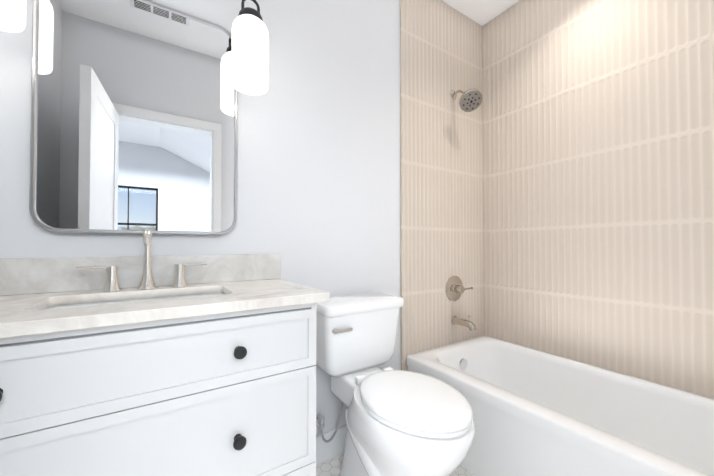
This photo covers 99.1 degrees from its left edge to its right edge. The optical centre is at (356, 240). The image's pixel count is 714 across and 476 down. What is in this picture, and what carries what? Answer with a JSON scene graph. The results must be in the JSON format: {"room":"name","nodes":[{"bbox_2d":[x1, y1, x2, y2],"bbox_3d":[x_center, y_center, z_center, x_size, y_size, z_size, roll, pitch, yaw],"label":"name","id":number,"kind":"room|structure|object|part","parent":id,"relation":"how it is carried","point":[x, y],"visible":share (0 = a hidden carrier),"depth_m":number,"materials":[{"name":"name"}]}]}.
{"room":"bathroom","nodes":[
{"label":"bathroom","id":0,"kind":"room"},
{"bbox_2d":[0,0,400,435],"bbox_3d":[-0.186,-0.245,1.587,2.800,2.670,0.120,1,-1,-33],"label":"wall","id":1,"kind":"structure","parent":0,"point":[318,168],"depth_m":1.48,"materials":[{"name":"white paint"}]},
{"bbox_2d":[0,0,25,31],"bbox_3d":[-0.994,-1.098,0.829,0.138,0.986,0.138,1,-1,-33],"label":"pendant light","id":2,"kind":"object","parent":1,"relation":"attached to","point":[12,15],"visible":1,"depth_m":0.86,"materials":[{"name":"white glass"}]},
{"bbox_2d":[29,0,237,234],"bbox_3d":[-0.766,-0.454,1.125,0.612,0.862,0.027,1,-1,-33],"label":"mirror","id":3,"kind":"object","parent":1,"relation":"attached to","point":[134,117],"visible":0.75,"depth_m":1.09,"materials":[{"name":"silver metal"}]},
{"bbox_2d":[0,254,280,295],"bbox_3d":[-0.768,0.114,1.120,0.994,0.112,0.019,1,-1,-33],"label":"backsplash","id":4,"kind":"structure","parent":1,"relation":"attached to","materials":[{"name":"stone"}]},
{"bbox_2d":[231,0,268,94],"bbox_3d":[-0.418,-1.093,1.201,0.138,0.986,0.138,1,-1,-33],"label":"pendant light","id":5,"kind":"object","parent":1,"relation":"attached to","point":[250,58],"visible":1,"depth_m":1.14,"materials":[{"name":"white glass"}]},
{"bbox_2d":[316,425,345,464],"bbox_3d":[-0.063,1.022,1.566,0.766,0.135,0.016,1,-1,-33],"label":"baseboard","id":6,"kind":"structure","parent":1,"relation":"attached to","point":[333,448],"depth_m":1.51,"materials":[{"name":"white wood"}]},
{"bbox_2d":[400,0,402,369],"bbox_3d":[0.262,-0.241,1.797,0.008,2.669,0.012,1,-1,-33],"label":"trim","id":7,"kind":"structure","parent":1,"relation":"attached to","point":[401,213],"depth_m":1.79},
{"bbox_2d":[402,0,483,370],"bbox_3d":[0.595,-0.238,2.013,0.785,2.669,0.012,1,-1,-33],"label":"wall tile","id":8,"kind":"structure","parent":1,"relation":"attached to","point":[442,166],"depth_m":1.97,"materials":[{"name":"beige tile"}]},
{"bbox_2d":[445,276,472,300],"bbox_3d":[0.677,0.321,2.009,0.197,0.170,0.068,1,-1,-33],"label":"shower valve","id":9,"kind":"object","parent":8,"relation":"attached to","point":[455,289],"visible":1,"depth_m":2.00,"materials":[{"name":"silver metal"}]},
{"bbox_2d":[451,315,476,330],"bbox_3d":[0.692,0.525,1.957,0.060,0.093,0.166,1,-1,-33],"label":"tub spout","id":10,"kind":"object","parent":8,"relation":"attached to","point":[469,324],"visible":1,"depth_m":1.94,"materials":[{"name":"silver metal"}]},
{"bbox_2d":[450,88,482,111],"bbox_3d":[0.693,-0.917,1.956,0.138,0.185,0.208,1,-1,-33],"label":"shower head","id":11,"kind":"object","parent":8,"relation":"attached to","point":[470,100],"visible":1,"depth_m":1.91},
{"bbox_2d":[316,454,474,475],"bbox_3d":[0.253,1.109,0.886,2.800,0.060,1.740,1,-1,-33],"label":"floor","id":12,"kind":"structure","parent":0,"point":[331,467],"depth_m":1.45,"materials":[{"name":"tile"}]},
{"bbox_2d":[0,229,329,475],"bbox_3d":[-0.636,0.520,0.910,0.994,1.120,0.503,1,-1,-33],"label":"bathroom vanity","id":13,"kind":"object","parent":12,"relation":"on","point":[147,363],"visible":1,"depth_m":0.80,"materials":[{"name":"white wood"}]},
{"bbox_3d":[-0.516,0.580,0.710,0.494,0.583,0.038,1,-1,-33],"label":"knob","id":14,"kind":"part","parent":13,"relation":"part of","materials":[{"name":"black"}]},
{"bbox_2d":[47,293,223,308],"bbox_3d":[-0.647,0.268,0.930,0.514,0.141,0.284,1,-1,-33],"label":"sink","id":15,"kind":"object","parent":13,"relation":"in","point":[159,296],"depth_m":1.00,"materials":[{"name":"white ceramic"}]},
{"bbox_2d":[76,229,206,291],"bbox_3d":[-0.726,0.066,1.056,0.376,0.207,0.105,1,-1,-33],"label":"faucet","id":16,"kind":"object","parent":13,"relation":"on","point":[147,272],"depth_m":1.07,"materials":[{"name":"silver metal"}]},
{"bbox_3d":[-0.520,0.611,0.733,0.915,0.788,0.020,1,-1,-33],"label":"drawer","id":17,"kind":"part","parent":13,"relation":"part of","materials":[{"name":"white wood"}]},
{"bbox_2d":[316,292,474,475],"bbox_3d":[0.140,0.681,1.255,0.444,0.808,0.736,1,-1,-33],"label":"toilet","id":18,"kind":"object","parent":12,"relation":"on","point":[403,423],"visible":0.96,"depth_m":1.18,"materials":[{"name":"white ceramic"}]},
{"bbox_3d":[0.004,0.449,1.470,0.444,0.338,0.209,1,-1,-33],"label":"tank","id":19,"kind":"part","parent":18,"relation":"part of","materials":[{"name":"white ceramic"}]},
{"bbox_3d":[0.204,0.593,1.158,0.364,0.049,0.486,1,-1,-33],"label":"seat","id":20,"kind":"part","parent":18,"relation":"part of","materials":[{"name":"white plastic"}]},
{"bbox_2d":[407,335,713,475],"bbox_3d":[1.004,0.878,1.368,0.751,0.418,1.482,1,-1,-33],"label":"bathtub","id":21,"kind":"object","parent":12,"relation":"on","point":[535,412],"visible":0.88,"depth_m":1.37,"materials":[{"name":"white ceramic"}]},
{"bbox_2d":[441,0,519,25],"bbox_3d":[0.253,-1.621,0.928,2.800,0.060,1.740,1,-1,-33],"label":"ceiling","id":22,"kind":"structure","parent":0,"point":[481,12],"depth_m":2.06,"materials":[{"name":"paint"}]},
{"bbox_3d":[1.411,-0.245,1.583,0.120,2.670,1.620,1,-1,-33],"label":"wall","id":23,"kind":"structure","parent":0,"visible":0},
{"bbox_2d":[482,0,713,398],"bbox_3d":[1.326,-0.245,1.593,0.012,2.669,1.487,1,-1,-33],"label":"wall tile","id":24,"kind":"structure","parent":23,"relation":"attached to","point":[598,179],"depth_m":1.61,"materials":[{"name":"beige tile"}]}
]}

